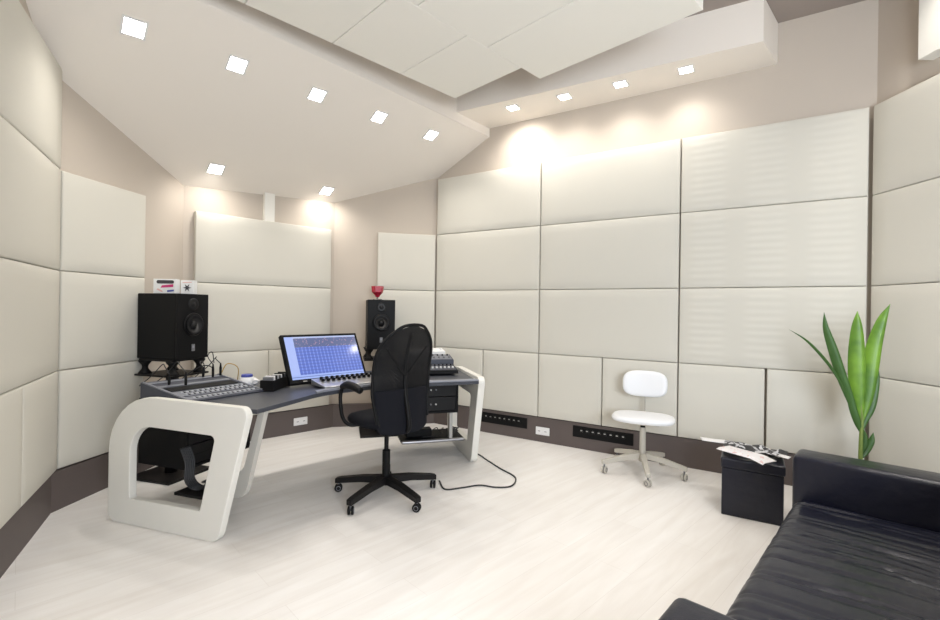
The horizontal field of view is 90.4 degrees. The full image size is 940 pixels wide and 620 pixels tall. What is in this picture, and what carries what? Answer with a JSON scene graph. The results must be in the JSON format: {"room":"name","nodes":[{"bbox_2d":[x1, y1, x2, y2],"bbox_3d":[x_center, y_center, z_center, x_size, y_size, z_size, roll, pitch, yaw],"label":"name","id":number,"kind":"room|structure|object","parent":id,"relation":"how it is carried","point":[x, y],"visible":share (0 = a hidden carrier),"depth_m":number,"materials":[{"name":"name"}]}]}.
{"room":"studio","nodes":[
{"label":"studio","id":0,"kind":"room"},
{"bbox_2d":[19,0,31,20],"bbox_3d":[-1.680,-0.535,0.977,0.120,3.720,4.551,1,0,-29],"label":"wall","id":1,"kind":"structure","parent":0,"point":[23,2],"depth_m":2.64,"materials":[{"name":"beige paint"}]},
{"bbox_2d":[0,386,22,528],"bbox_3d":[-2.251,0.733,2.193,0.053,0.649,0.656,1,0,-29],"label":"wall panel","id":2,"kind":"object","parent":1,"relation":"attached to","point":[11,401],"visible":0.93,"depth_m":2.34,"materials":[{"name":"beige fabric"}]},
{"bbox_2d":[0,476,50,577],"bbox_3d":[-1.628,1.200,1.020,0.054,0.252,4.551,1,0,-29],"label":"baseboard","id":3,"kind":"structure","parent":1,"relation":"attached to","point":[22,526],"depth_m":2.57,"materials":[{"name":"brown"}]},
{"bbox_2d":[0,258,58,393],"bbox_3d":[-2.407,0.075,2.475,0.069,0.654,1.310,1,0,-29],"label":"wall panel","id":4,"kind":"object","parent":1,"relation":"attached to","point":[29,294],"visible":1,"depth_m":2.52,"materials":[{"name":"beige fabric"}]},
{"bbox_2d":[0,116,60,269],"bbox_3d":[-2.398,-0.586,2.475,0.069,0.659,1.310,1,0,-29],"label":"wall panel","id":5,"kind":"object","parent":1,"relation":"attached to","point":[30,183],"visible":0.95,"depth_m":2.50,"materials":[{"name":"beige fabric"}]},
{"bbox_2d":[0,0,61,168],"bbox_3d":[-2.388,-1.247,2.475,0.069,0.655,1.310,1,0,-29],"label":"wall panel","id":6,"kind":"object","parent":1,"relation":"attached to","point":[30,74],"visible":0.91,"depth_m":2.50,"materials":[{"name":"beige fabric"}]},
{"bbox_2d":[21,371,57,506],"bbox_3d":[-2.570,0.728,2.767,0.053,0.649,0.650,1,0,-29],"label":"wall panel","id":7,"kind":"object","parent":1,"relation":"attached to","point":[40,395],"visible":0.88,"depth_m":2.72,"materials":[{"name":"beige fabric"}]},
{"bbox_2d":[60,81,183,381],"bbox_3d":[-2.752,-0.550,3.656,0.120,3.720,1.317,1,0,3],"label":"wall","id":8,"kind":"structure","parent":0,"point":[92,147],"depth_m":3.72,"materials":[{"name":"beige paint"}]},
{"bbox_2d":[57,360,142,468],"bbox_3d":[-2.700,0.726,3.419,0.069,0.649,0.680,1,0,7],"label":"wall panel","id":9,"kind":"object","parent":8,"relation":"attached to","point":[91,399],"visible":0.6,"depth_m":3.30,"materials":[{"name":"beige fabric"}]},
{"bbox_2d":[57,171,145,277],"bbox_3d":[-2.680,-0.590,3.419,0.069,0.659,0.680,1,0,7],"label":"wall panel","id":10,"kind":"object","parent":8,"relation":"attached to","point":[102,226],"visible":0.93,"depth_m":3.36,"materials":[{"name":"beige fabric"}]},
{"bbox_2d":[58,271,144,369],"bbox_3d":[-2.690,0.070,3.419,0.069,0.654,0.680,1,0,7],"label":"wall panel","id":11,"kind":"object","parent":8,"relation":"attached to","point":[98,314],"visible":0.78,"depth_m":3.33,"materials":[{"name":"beige fabric"}]},
{"bbox_2d":[51,444,153,512],"bbox_3d":[-2.689,1.185,3.651,0.054,0.252,1.317,1,0,3],"label":"baseboard","id":12,"kind":"structure","parent":8,"relation":"attached to","point":[72,483],"depth_m":3.22,"materials":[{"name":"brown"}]},
{"bbox_2d":[26,0,487,202],"bbox_3d":[-1.650,-1.580,4.257,1.574,0.891,3.893,1,0,40],"label":"ceiling","id":13,"kind":"structure","parent":0,"point":[171,92],"depth_m":3.77,"materials":[{"name":"beige paint"}]},
{"bbox_2d":[119,14,148,40],"bbox_3d":[-2.133,-1.790,2.962,0.123,0.074,0.139,1,0,45],"label":"ceiling light","id":14,"kind":"object","parent":13,"relation":"attached to","point":[130,26],"visible":1,"depth_m":2.96,"materials":[{"name":"white plastic"}]},
{"bbox_2d":[206,163,225,174],"bbox_3d":[-2.321,-1.286,4.260,0.123,0.074,0.139,1,0,45],"label":"ceiling light","id":15,"kind":"object","parent":13,"relation":"attached to","point":[213,168],"visible":1,"depth_m":4.26,"materials":[{"name":"white plastic"}]},
{"bbox_2d":[225,54,249,74],"bbox_3d":[-1.709,-1.798,3.425,0.123,0.074,0.139,1,0,45],"label":"ceiling light","id":16,"kind":"object","parent":13,"relation":"attached to","point":[235,64],"visible":1,"depth_m":3.42,"materials":[{"name":"white plastic"}]},
{"bbox_2d":[306,86,327,102],"bbox_3d":[-1.281,-1.801,3.910,0.123,0.074,0.139,1,0,45],"label":"ceiling light","id":17,"kind":"object","parent":13,"relation":"attached to","point":[316,94],"visible":1,"depth_m":3.91,"materials":[{"name":"white plastic"}]},
{"bbox_2d":[318,186,334,195],"bbox_3d":[-1.566,-1.299,5.090,0.123,0.074,0.139,1,0,45],"label":"ceiling light","id":18,"kind":"object","parent":13,"relation":"attached to","point":[325,190],"visible":1,"depth_m":5.08,"materials":[{"name":"white plastic"}]},
{"bbox_2d":[200,0,489,137],"bbox_3d":[-1.058,-2.169,3.762,0.054,0.433,3.893,1,0,40],"label":"trim","id":19,"kind":"structure","parent":13,"relation":"attached to","point":[445,105],"depth_m":3.83,"materials":[{"name":"beige paint"}]},
{"bbox_2d":[369,110,388,123],"bbox_3d":[-0.853,-1.809,4.378,0.123,0.074,0.139,1,0,45],"label":"ceiling light","id":20,"kind":"object","parent":13,"relation":"attached to","point":[378,116],"visible":1,"depth_m":4.37,"materials":[{"name":"white plastic"}]},
{"bbox_2d":[422,129,439,140],"bbox_3d":[-0.406,-1.819,4.861,0.123,0.074,0.139,1,0,45],"label":"ceiling light","id":21,"kind":"object","parent":13,"relation":"attached to","point":[430,135],"visible":1,"depth_m":4.86,"materials":[{"name":"white plastic"}]},
{"bbox_2d":[181,186,334,403],"bbox_3d":[-2.146,-0.542,4.869,1.503,3.720,0.120,1,0,-43],"label":"wall","id":22,"kind":"structure","parent":0,"point":[302,212],"depth_m":4.68,"materials":[{"name":"beige paint"}]},
{"bbox_2d":[192,350,267,414],"bbox_3d":[-2.336,0.731,4.571,0.675,0.649,0.069,1,0,-44],"label":"wall panel","id":23,"kind":"object","parent":22,"relation":"attached to","point":[255,362],"visible":0.34,"depth_m":4.59,"materials":[{"name":"beige fabric"}]},
{"bbox_2d":[193,211,330,287],"bbox_3d":[-2.072,-0.581,4.806,1.354,0.659,0.069,1,0,-44],"label":"wall panel","id":24,"kind":"object","parent":22,"relation":"attached to","point":[227,249],"visible":0.94,"depth_m":4.71,"materials":[{"name":"beige fabric"}]},
{"bbox_2d":[197,283,330,351],"bbox_3d":[-2.081,0.080,4.806,1.354,0.654,0.069,1,0,-44],"label":"wall panel","id":25,"kind":"object","parent":22,"relation":"attached to","point":[240,317],"visible":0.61,"depth_m":4.72,"materials":[{"name":"beige fabric"}]},
{"bbox_2d":[262,192,274,349],"bbox_3d":[-2.088,-0.071,4.812,0.100,2.260,0.049,1,0,-43],"label":"trim","id":26,"kind":"structure","parent":22,"relation":"attached to","point":[268,198],"depth_m":4.79,"materials":[{"name":"white fabric"}]},
{"bbox_2d":[250,404,333,440],"bbox_3d":[-2.111,1.193,4.805,1.503,0.252,0.054,1,0,-43],"label":"baseboard","id":27,"kind":"structure","parent":22,"relation":"attached to","point":[281,423],"depth_m":4.99,"materials":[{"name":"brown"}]},
{"bbox_2d":[268,349,328,412],"bbox_3d":[-1.846,0.739,5.041,0.675,0.649,0.069,1,0,-44],"label":"wall panel","id":28,"kind":"object","parent":22,"relation":"attached to","point":[275,359],"visible":0.33,"depth_m":4.88,"materials":[{"name":"beige fabric"}]},
{"bbox_2d":[294,417,306,425],"bbox_3d":[-1.824,1.198,5.026,0.150,0.080,0.014,1,0,-43],"label":"wall socket","id":29,"kind":"object","parent":22,"relation":"attached to","point":[302,420],"visible":1,"depth_m":5.02,"materials":[{"name":"white plastic"}]},
{"bbox_2d":[332,178,438,403],"bbox_3d":[-0.987,-0.524,5.527,1.196,3.720,0.120,1,0,-12],"label":"wall","id":30,"kind":"structure","parent":0,"point":[412,208],"depth_m":5.42,"materials":[{"name":"beige paint"}]},
{"bbox_2d":[333,403,433,426],"bbox_3d":[-0.993,1.210,5.441,1.196,0.252,0.054,1,0,-12],"label":"baseboard","id":31,"kind":"structure","parent":30,"relation":"attached to","point":[348,408],"depth_m":5.33,"materials":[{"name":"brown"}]},
{"bbox_2d":[377,232,435,290],"bbox_3d":[-0.743,-0.561,5.478,0.670,0.659,0.069,1,0,-13],"label":"wall panel","id":32,"kind":"object","parent":30,"relation":"attached to","point":[405,261],"visible":0.94,"depth_m":5.44,"materials":[{"name":"beige fabric"}]},
{"bbox_2d":[378,290,434,345],"bbox_3d":[-0.753,0.099,5.478,0.670,0.654,0.069,1,0,-13],"label":"wall panel","id":33,"kind":"object","parent":30,"relation":"attached to","point":[410,306],"visible":0.42,"depth_m":5.46,"materials":[{"name":"beige fabric"}]},
{"bbox_2d":[0,423,791,619],"bbox_3d":[0.153,1.402,2.023,6.189,0.100,7.628,1,0,0],"label":"floor","id":34,"kind":"structure","parent":0,"point":[571,539],"depth_m":2.66,"materials":[{"name":"white wood"}]},
{"bbox_2d":[134,357,208,485],"bbox_3d":[-2.393,0.849,3.745,0.420,0.933,0.400,1,0,17],"label":"speaker stand","id":35,"kind":"object","parent":34,"relation":"on","point":[157,475],"visible":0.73,"depth_m":3.65,"materials":[{"name":"black metal"}]},
{"bbox_2d":[137,293,207,359],"bbox_3d":[-2.386,0.126,3.746,0.462,0.510,0.286,1,0,17],"label":"loudspeaker","id":36,"kind":"object","parent":35,"relation":"on","point":[171,326],"visible":1,"depth_m":3.62,"materials":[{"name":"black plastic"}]},
{"bbox_2d":[153,279,179,292],"bbox_3d":[-2.409,-0.188,3.707,0.170,0.115,0.062,1,0,-5],"label":"box","id":37,"kind":"object","parent":36,"relation":"on","point":[159,285],"visible":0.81,"depth_m":3.68,"materials":[{"name":"white cardboard"}]},
{"bbox_2d":[181,280,196,293],"bbox_3d":[-2.274,-0.183,3.776,0.100,0.110,0.062,1,0,-5],"label":"box","id":38,"kind":"object","parent":36,"relation":"on","point":[187,286],"visible":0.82,"depth_m":3.75,"materials":[{"name":"white cardboard"}]},
{"bbox_2d":[108,366,484,541],"bbox_3d":[-0.940,0.941,3.646,2.928,0.792,1.134,1,0,-44],"label":"desk","id":39,"kind":"object","parent":34,"relation":"on","point":[228,420],"depth_m":2.80,"materials":[{"name":"white paint"}]},
{"bbox_2d":[174,487,203,499],"bbox_3d":[-1.632,1.113,2.825,0.300,0.017,0.104,1,0,18],"label":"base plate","id":40,"kind":"object","parent":39,"relation":"attached to","point":[185,492],"depth_m":2.81,"materials":[{"name":"black plastic"}]},
{"bbox_2d":[180,446,205,490],"bbox_3d":[-1.669,0.969,2.852,0.184,0.260,0.110,1,0,-1],"label":"cable bundle","id":41,"kind":"object","parent":39,"relation":"on","point":[187,453],"visible":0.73,"depth_m":2.84,"materials":[{"name":"black rubber"}]},
{"bbox_2d":[138,398,249,469],"bbox_3d":[-1.927,0.809,3.310,0.430,0.435,0.540,1,0,18],"label":"rack","id":42,"kind":"object","parent":39,"relation":"attached to","point":[156,446],"visible":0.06,"depth_m":3.07,"materials":[{"name":"black plastic"}]},
{"bbox_2d":[140,373,262,400],"bbox_3d":[-1.744,0.506,3.071,0.389,0.104,0.591,1,0,31],"label":"mixing console","id":43,"kind":"object","parent":39,"relation":"on","point":[199,388],"visible":0.98,"depth_m":3.01,"materials":[{"name":"grey metal"}]},
{"bbox_2d":[139,364,170,385],"bbox_3d":[-2.038,0.426,3.034,0.324,0.160,0.040,1,0,26],"label":"cable","id":44,"kind":"object","parent":43,"relation":"attached to","point":[169,377],"visible":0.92,"depth_m":2.96,"materials":[{"name":"black plastic"}]},
{"bbox_2d":[157,361,186,384],"bbox_3d":[-1.979,0.422,3.091,0.362,0.171,0.034,1,0,27],"label":"cable","id":45,"kind":"object","parent":43,"relation":"attached to","point":[185,376],"visible":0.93,"depth_m":3.01,"materials":[{"name":"black plastic"}]},
{"bbox_2d":[195,356,221,376],"bbox_3d":[-1.876,0.414,3.356,0.268,0.169,0.041,1,0,21],"label":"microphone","id":46,"kind":"object","parent":43,"relation":"attached to","point":[220,366],"visible":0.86,"depth_m":3.30,"materials":[{"name":"black plastic"}]},
{"bbox_2d":[183,363,238,379],"bbox_3d":[-1.944,0.472,3.462,0.428,0.165,0.167,1,0,0],"label":"cable","id":47,"kind":"object","parent":39,"relation":"on","point":[227,363],"visible":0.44,"depth_m":3.51,"materials":[{"name":"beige rubber"}]},
{"bbox_2d":[240,374,253,384],"bbox_3d":[-1.588,0.509,3.321,0.088,0.104,0.088,1,0,0],"label":"tape roll","id":48,"kind":"object","parent":39,"relation":"on","point":[247,378],"visible":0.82,"depth_m":3.29,"materials":[{"name":"white plastic"}]},
{"bbox_2d":[260,372,287,391],"bbox_3d":[-1.403,0.512,3.368,0.096,0.102,0.290,1,0,0],"label":"box","id":49,"kind":"object","parent":39,"relation":"on","point":[276,381],"visible":1,"depth_m":3.25,"materials":[{"name":"black plastic"}]},
{"bbox_2d":[278,333,365,385],"bbox_3d":[-1.157,0.380,3.685,0.265,0.374,0.650,1,0,44],"label":"monitor","id":50,"kind":"object","parent":39,"relation":"on","point":[306,357],"visible":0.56,"depth_m":3.62,"materials":[{"name":"black plastic"}]},
{"bbox_2d":[311,372,371,387],"bbox_3d":[-0.843,0.529,3.630,0.720,0.057,0.225,1,0,-44],"label":"control surface","id":51,"kind":"object","parent":39,"relation":"on","point":[327,382],"visible":0.73,"depth_m":3.51,"materials":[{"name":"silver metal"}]},
{"bbox_2d":[405,426,443,437],"bbox_3d":[-0.420,1.142,4.365,0.364,0.070,0.148,1,0,-16],"label":"cables","id":52,"kind":"object","parent":39,"relation":"on","point":[425,431],"visible":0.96,"depth_m":4.33,"materials":[{"name":"black plastic"}]},
{"bbox_2d":[397,428,462,441],"bbox_3d":[-0.388,1.187,4.422,0.579,0.018,0.350,1,0,-16],"label":"shelf","id":53,"kind":"object","parent":39,"relation":"attached to","point":[444,437],"depth_m":4.30,"materials":[{"name":"white plastic"}]},
{"bbox_2d":[432,348,444,354],"bbox_3d":[-0.444,0.476,4.578,0.380,0.202,0.152,1,0,-16],"label":"white interface","id":54,"kind":"object","parent":39,"relation":"on","point":[435,351],"visible":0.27,"depth_m":4.55,"materials":[{"name":"white plastic"}]},
{"bbox_2d":[431,354,453,364],"bbox_3d":[-0.416,0.499,4.395,0.500,0.157,0.170,1,0,-16],"label":"module","id":55,"kind":"object","parent":39,"relation":"on","point":[438,358],"visible":0.36,"depth_m":4.38,"materials":[{"name":"grey"}]},
{"bbox_2d":[429,385,457,413],"bbox_3d":[-0.479,0.757,4.320,0.615,0.288,0.590,1,0,-16],"label":"rack","id":56,"kind":"object","parent":39,"relation":"attached to","point":[442,399],"visible":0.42,"depth_m":4.10,"materials":[{"name":"black plastic"}]},
{"bbox_2d":[430,364,457,373],"bbox_3d":[-0.362,0.528,4.192,0.480,0.072,0.200,1,0,-16],"label":"mixer","id":57,"kind":"object","parent":39,"relation":"on","point":[435,368],"visible":0.46,"depth_m":4.16,"materials":[{"name":"black plastic"}]},
{"bbox_2d":[359,346,396,437],"bbox_3d":[-0.996,0.869,5.100,0.400,0.933,0.420,1,0,-15],"label":"speaker stand","id":58,"kind":"object","parent":34,"relation":"on","point":[364,433],"visible":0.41,"depth_m":4.92,"materials":[{"name":"black metal"}]},
{"bbox_2d":[365,300,394,347],"bbox_3d":[-0.986,0.146,5.104,0.286,0.510,0.462,1,0,-15],"label":"loudspeaker","id":59,"kind":"object","parent":58,"relation":"on","point":[380,314],"visible":0.94,"depth_m":4.89,"materials":[{"name":"black plastic"}]},
{"bbox_2d":[371,286,383,299],"bbox_3d":[-1.010,-0.185,5.100,0.136,0.150,0.118,1,0,-20],"label":"cup","id":60,"kind":"object","parent":59,"relation":"on","point":[377,291],"visible":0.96,"depth_m":5.06,"materials":[{"name":"red glass"}]},
{"bbox_2d":[334,323,435,514],"bbox_3d":[-0.576,0.717,3.350,0.755,1.250,0.724,1,0,-44],"label":"office chair","id":61,"kind":"object","parent":34,"relation":"on","point":[400,375],"visible":1,"depth_m":3.19,"materials":[{"name":"black fabric"}]},
{"bbox_2d":[439,454,516,489],"bbox_3d":[0.063,1.345,3.922,0.617,0.012,0.882,1,0,0],"label":"cable","id":62,"kind":"object","parent":34,"relation":"on","point":[513,484],"visible":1,"depth_m":3.57,"materials":[{"name":"black rubber"}]},
{"bbox_2d":[601,370,687,486],"bbox_3d":[1.466,0.953,3.910,0.664,0.837,0.669,1,0,24],"label":"swivel chair","id":63,"kind":"object","parent":34,"relation":"on","point":[643,383],"visible":1,"depth_m":3.92,"materials":[{"name":"white plastic"}]},
{"bbox_2d":[720,445,785,525],"bbox_3d":[1.938,1.186,3.209,0.366,0.385,0.376,1,0,31],"label":"cube","id":64,"kind":"object","parent":34,"relation":"on","point":[751,490],"visible":0.75,"depth_m":3.05,"materials":[{"name":"black leather"}]},
{"bbox_2d":[724,440,787,457],"bbox_3d":[1.977,0.967,3.240,0.380,0.038,0.230,1,0,35],"label":"sheet","id":65,"kind":"object","parent":64,"relation":"on","point":[760,449],"visible":0.8,"depth_m":3.26,"materials":[{"name":"black paper"}]},
{"bbox_2d":[700,437,729,442],"bbox_3d":[1.805,0.955,3.419,0.200,0.007,0.100,1,0,19],"label":"page","id":66,"kind":"object","parent":65,"relation":"on","point":[702,438],"visible":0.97,"depth_m":3.42,"materials":[{"name":"white paper"}]},
{"bbox_2d":[717,445,775,464],"bbox_3d":[1.819,0.954,3.084,0.130,0.026,0.330,1,0,-23],"label":"leaflet","id":67,"kind":"object","parent":65,"relation":"on","point":[762,459],"visible":1,"depth_m":3.05,"materials":[{"name":"white paper"}]},
{"bbox_2d":[658,449,939,619],"bbox_3d":[1.475,0.972,1.567,0.920,0.800,2.097,1,0,43],"label":"sofa","id":68,"kind":"object","parent":34,"relation":"on","point":[859,539],"visible":1,"depth_m":1.87,"materials":[{"name":"black leather"}]},
{"bbox_2d":[726,501,939,619],"bbox_3d":[1.397,1.045,1.639,0.686,0.178,1.689,1,0,43],"label":"seat cushion","id":69,"kind":"object","parent":68,"relation":"on","point":[826,560],"depth_m":1.74,"materials":[{"name":"black leather"}]},
{"bbox_2d":[792,304,889,459],"bbox_3d":[2.454,0.671,3.090,0.586,1.430,0.270,1,0,0],"label":"potted plant","id":70,"kind":"object","parent":34,"relation":"on","point":[860,389],"visible":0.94,"depth_m":3.09,"materials":[{"name":"green plant"}]},
{"bbox_2d":[436,0,878,460],"bbox_3d":[1.341,-0.490,4.583,4.012,3.720,0.120,1,0,32],"label":"wall","id":71,"kind":"structure","parent":0,"point":[827,63],"depth_m":3.93,"materials":[{"name":"beige paint"}]},
{"bbox_2d":[435,347,483,407],"bbox_3d":[-0.125,0.764,5.374,0.650,0.649,0.069,1,0,32],"label":"wall panel","id":72,"kind":"object","parent":71,"relation":"attached to","point":[471,359],"visible":0.36,"depth_m":5.28,"materials":[{"name":"beige fabric"}]},
{"bbox_2d":[436,290,539,352],"bbox_3d":[0.166,0.113,5.198,1.313,0.654,0.069,1,0,32],"label":"wall panel","id":73,"kind":"object","parent":71,"relation":"attached to","point":[500,320],"visible":0.97,"depth_m":5.12,"materials":[{"name":"beige fabric"}]},
{"bbox_2d":[436,226,540,290],"bbox_3d":[0.176,-0.548,5.198,1.313,0.659,0.069,1,0,32],"label":"wall panel","id":74,"kind":"object","parent":71,"relation":"attached to","point":[503,259],"visible":0.94,"depth_m":5.13,"materials":[{"name":"beige fabric"}]},
{"bbox_2d":[437,162,541,234],"bbox_3d":[0.186,-1.209,5.198,1.313,0.655,0.069,1,0,32],"label":"wall panel","id":75,"kind":"object","parent":71,"relation":"attached to","point":[506,198],"visible":0.92,"depth_m":5.13,"materials":[{"name":"beige fabric"}]},
{"bbox_2d":[481,412,526,428],"bbox_3d":[0.349,1.187,5.040,0.580,0.110,0.021,1,0,32],"label":"strip","id":76,"kind":"object","parent":71,"relation":"attached to","point":[513,421],"visible":0.94,"depth_m":5.02,"materials":[{"name":"black plastic"}]},
{"bbox_2d":[483,350,539,415],"bbox_3d":[0.436,0.772,5.022,0.655,0.649,0.069,1,0,32],"label":"wall panel","id":77,"kind":"object","parent":71,"relation":"attached to","point":[511,378],"visible":0.93,"depth_m":4.98,"materials":[{"name":"beige fabric"}]},
{"bbox_2d":[505,104,520,111],"bbox_3d":[0.431,-2.025,4.675,0.124,0.006,0.124,1,0,32],"label":"ceiling light","id":78,"kind":"object","parent":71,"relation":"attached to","point":[514,107],"visible":1,"depth_m":4.66,"materials":[{"name":"white plastic"}]},
{"bbox_2d":[536,426,549,435],"bbox_3d":[0.745,1.246,4.795,0.150,0.080,0.015,1,0,32],"label":"wall socket","id":79,"kind":"object","parent":71,"relation":"attached to","point":[539,430],"visible":1,"depth_m":4.79,"materials":[{"name":"white plastic"}]},
{"bbox_2d":[556,92,572,100],"bbox_3d":[0.895,-2.018,4.419,0.124,0.006,0.124,1,0,32],"label":"ceiling light","id":80,"kind":"object","parent":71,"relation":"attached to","point":[565,96],"visible":1,"depth_m":4.41,"materials":[{"name":"white plastic"}]},
{"bbox_2d":[538,353,602,424],"bbox_3d":[0.998,0.780,4.670,0.650,0.649,0.069,1,0,32],"label":"wall panel","id":81,"kind":"object","parent":71,"relation":"attached to","point":[570,387],"visible":0.94,"depth_m":4.63,"materials":[{"name":"beige fabric"}]},
{"bbox_2d":[573,425,632,445],"bbox_3d":[1.262,1.201,4.468,0.580,0.110,0.021,1,0,32],"label":"strip","id":82,"kind":"object","parent":71,"relation":"attached to","point":[578,431],"visible":1,"depth_m":4.46,"materials":[{"name":"black plastic"}]},
{"bbox_2d":[539,289,678,361],"bbox_3d":[1.291,0.129,4.492,1.318,0.654,0.069,1,0,32],"label":"wall panel","id":83,"kind":"object","parent":71,"relation":"attached to","point":[634,324],"visible":1,"depth_m":4.42,"materials":[{"name":"beige fabric"}]},
{"bbox_2d":[540,213,679,289],"bbox_3d":[1.301,-0.531,4.492,1.318,0.659,0.069,1,0,32],"label":"wall panel","id":84,"kind":"object","parent":71,"relation":"attached to","point":[637,252],"visible":1,"depth_m":4.42,"materials":[{"name":"beige fabric"}]},
{"bbox_2d":[541,139,681,225],"bbox_3d":[1.310,-1.192,4.492,1.318,0.655,0.069,1,0,32],"label":"wall panel","id":85,"kind":"object","parent":71,"relation":"attached to","point":[643,180],"visible":0.99,"depth_m":4.42,"materials":[{"name":"beige fabric"}]},
{"bbox_2d":[434,405,794,485],"bbox_3d":[1.269,1.243,4.508,4.012,0.252,0.054,1,0,32],"label":"baseboard","id":86,"kind":"structure","parent":71,"relation":"attached to","point":[687,452],"depth_m":4.45,"materials":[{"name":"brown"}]},
{"bbox_2d":[457,0,777,128],"bbox_3d":[1.183,-2.185,4.303,2.777,0.335,0.549,1,0,32],"label":"ceiling soffit","id":87,"kind":"structure","parent":71,"relation":"attached to","point":[743,36],"depth_m":3.98,"materials":[{"name":"beige paint"}]},
{"bbox_2d":[612,79,628,88],"bbox_3d":[1.342,-2.011,4.160,0.124,0.006,0.124,1,0,32],"label":"ceiling light","id":88,"kind":"object","parent":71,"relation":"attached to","point":[623,83],"visible":1,"depth_m":4.16,"materials":[{"name":"white plastic"}]},
{"bbox_2d":[602,358,677,435],"bbox_3d":[1.561,0.788,4.317,0.660,0.649,0.069,1,0,32],"label":"wall panel","id":89,"kind":"object","parent":71,"relation":"attached to","point":[614,397],"visible":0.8,"depth_m":4.30,"materials":[{"name":"beige fabric"}]},
{"bbox_2d":[677,64,694,74],"bbox_3d":[1.804,-2.005,3.896,0.124,0.006,0.124,1,0,32],"label":"ceiling light","id":90,"kind":"object","parent":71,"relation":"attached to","point":[690,68],"visible":1,"depth_m":3.89,"materials":[{"name":"white plastic"}]},
{"bbox_2d":[678,363,764,445],"bbox_3d":[2.121,0.797,3.966,0.642,0.649,0.069,1,0,32],"label":"wall panel","id":91,"kind":"object","parent":71,"relation":"attached to","point":[715,401],"visible":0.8,"depth_m":3.93,"materials":[{"name":"beige fabric"}]},
{"bbox_2d":[679,286,866,373],"bbox_3d":[2.400,0.145,3.804,1.269,0.654,0.081,1,0,32],"label":"wall panel","id":92,"kind":"object","parent":71,"relation":"attached to","point":[739,327],"visible":0.88,"depth_m":3.76,"materials":[{"name":"beige fabric"}]},
{"bbox_2d":[680,197,867,287],"bbox_3d":[2.410,-0.515,3.804,1.269,0.659,0.081,1,0,32],"label":"wall panel","id":93,"kind":"object","parent":71,"relation":"attached to","point":[815,243],"visible":0.99,"depth_m":3.73,"materials":[{"name":"beige fabric"}]},
{"bbox_2d":[681,107,868,212],"bbox_3d":[2.419,-1.176,3.804,1.269,0.655,0.081,1,0,32],"label":"wall panel","id":94,"kind":"object","parent":71,"relation":"attached to","point":[822,157],"visible":0.96,"depth_m":3.73,"materials":[{"name":"beige fabric"}]},
{"bbox_2d":[766,369,864,459],"bbox_3d":[2.665,0.805,3.624,0.612,0.649,0.069,1,0,32],"label":"wall panel","id":95,"kind":"object","parent":71,"relation":"attached to","point":[808,410],"visible":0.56,"depth_m":3.61,"materials":[{"name":"beige fabric"}]},
{"bbox_2d":[685,0,864,22],"bbox_3d":[0.209,-2.417,2.023,6.189,0.100,7.628,1,0,0],"label":"ceiling","id":96,"kind":"structure","parent":0,"point":[783,10],"depth_m":3.59,"materials":[{"name":"beige paint"}]},
{"bbox_2d":[245,0,384,42],"bbox_3d":[-0.931,-2.150,2.870,0.597,0.472,0.764,1,0,-45],"label":"ceiling baffle","id":97,"kind":"structure","parent":96,"relation":"hanging from","point":[328,20],"depth_m":3.01,"materials":[{"name":"white fabric"}]},
{"bbox_2d":[333,0,465,73],"bbox_3d":[-0.503,-2.144,3.293,0.597,0.472,0.764,1,0,-45],"label":"ceiling panel","id":98,"kind":"structure","parent":96,"relation":"hanging from","point":[397,35],"depth_m":3.25,"materials":[{"name":"white fabric"}]},
{"bbox_2d":[401,35,520,97],"bbox_3d":[-0.075,-2.137,3.716,0.597,0.472,0.764,1,0,-45],"label":"ceiling baffle","id":99,"kind":"structure","parent":96,"relation":"hanging from","point":[465,65],"depth_m":3.67,"materials":[{"name":"white fabric"}]},
{"bbox_2d":[418,0,573,46],"bbox_3d":[0.343,-2.131,2.703,0.631,0.472,1.262,1,0,-45],"label":"ceiling baffle","id":100,"kind":"structure","parent":96,"relation":"hanging from","point":[487,22],"depth_m":2.99,"materials":[{"name":"white fabric"}]},
{"bbox_2d":[487,0,702,78],"bbox_3d":[0.796,-2.124,3.151,0.631,0.472,1.262,1,0,-45],"label":"ceiling panel","id":101,"kind":"structure","parent":96,"relation":"hanging from","point":[577,31],"depth_m":3.15,"materials":[{"name":"white fabric"}]},
{"bbox_2d":[877,0,939,103],"bbox_3d":[3.118,-0.464,0.935,0.120,3.720,5.066,1,0,-1],"label":"wall","id":102,"kind":"structure","parent":0,"point":[900,69],"depth_m":3.29,"materials":[{"name":"beige paint"}]},
{"bbox_2d":[869,377,939,472],"bbox_3d":[2.965,0.809,2.765,0.069,0.649,1.310,1,0,-1],"label":"wall panel","id":103,"kind":"object","parent":102,"relation":"attached to","point":[904,423],"visible":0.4,"depth_m":3.12,"materials":[{"name":"beige fabric"}]},
{"bbox_2d":[871,282,939,386],"bbox_3d":[2.975,0.154,2.765,0.069,0.654,1.310,1,0,-1],"label":"wall panel","id":104,"kind":"object","parent":102,"relation":"attached to","point":[910,352],"visible":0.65,"depth_m":3.11,"materials":[{"name":"beige fabric"}]},
{"bbox_2d":[871,177,939,285],"bbox_3d":[2.984,-0.507,2.765,0.069,0.659,1.310,1,0,-1],"label":"wall panel","id":105,"kind":"object","parent":102,"relation":"attached to","point":[905,220],"visible":0.99,"depth_m":3.14,"materials":[{"name":"beige fabric"}]},
{"bbox_2d":[873,74,939,194],"bbox_3d":[2.994,-1.168,2.765,0.069,0.655,1.310,1,0,-1],"label":"wall panel","id":106,"kind":"object","parent":102,"relation":"attached to","point":[906,129],"visible":0.94,"depth_m":3.15,"materials":[{"name":"beige fabric"}]},
{"bbox_2d":[918,0,939,59],"bbox_3d":[2.997,-1.981,2.605,0.100,0.690,0.900,1,0,-1],"label":"trim","id":107,"kind":"structure","parent":102,"relation":"attached to","point":[929,10],"depth_m":2.99,"materials":[{"name":"white paint"}]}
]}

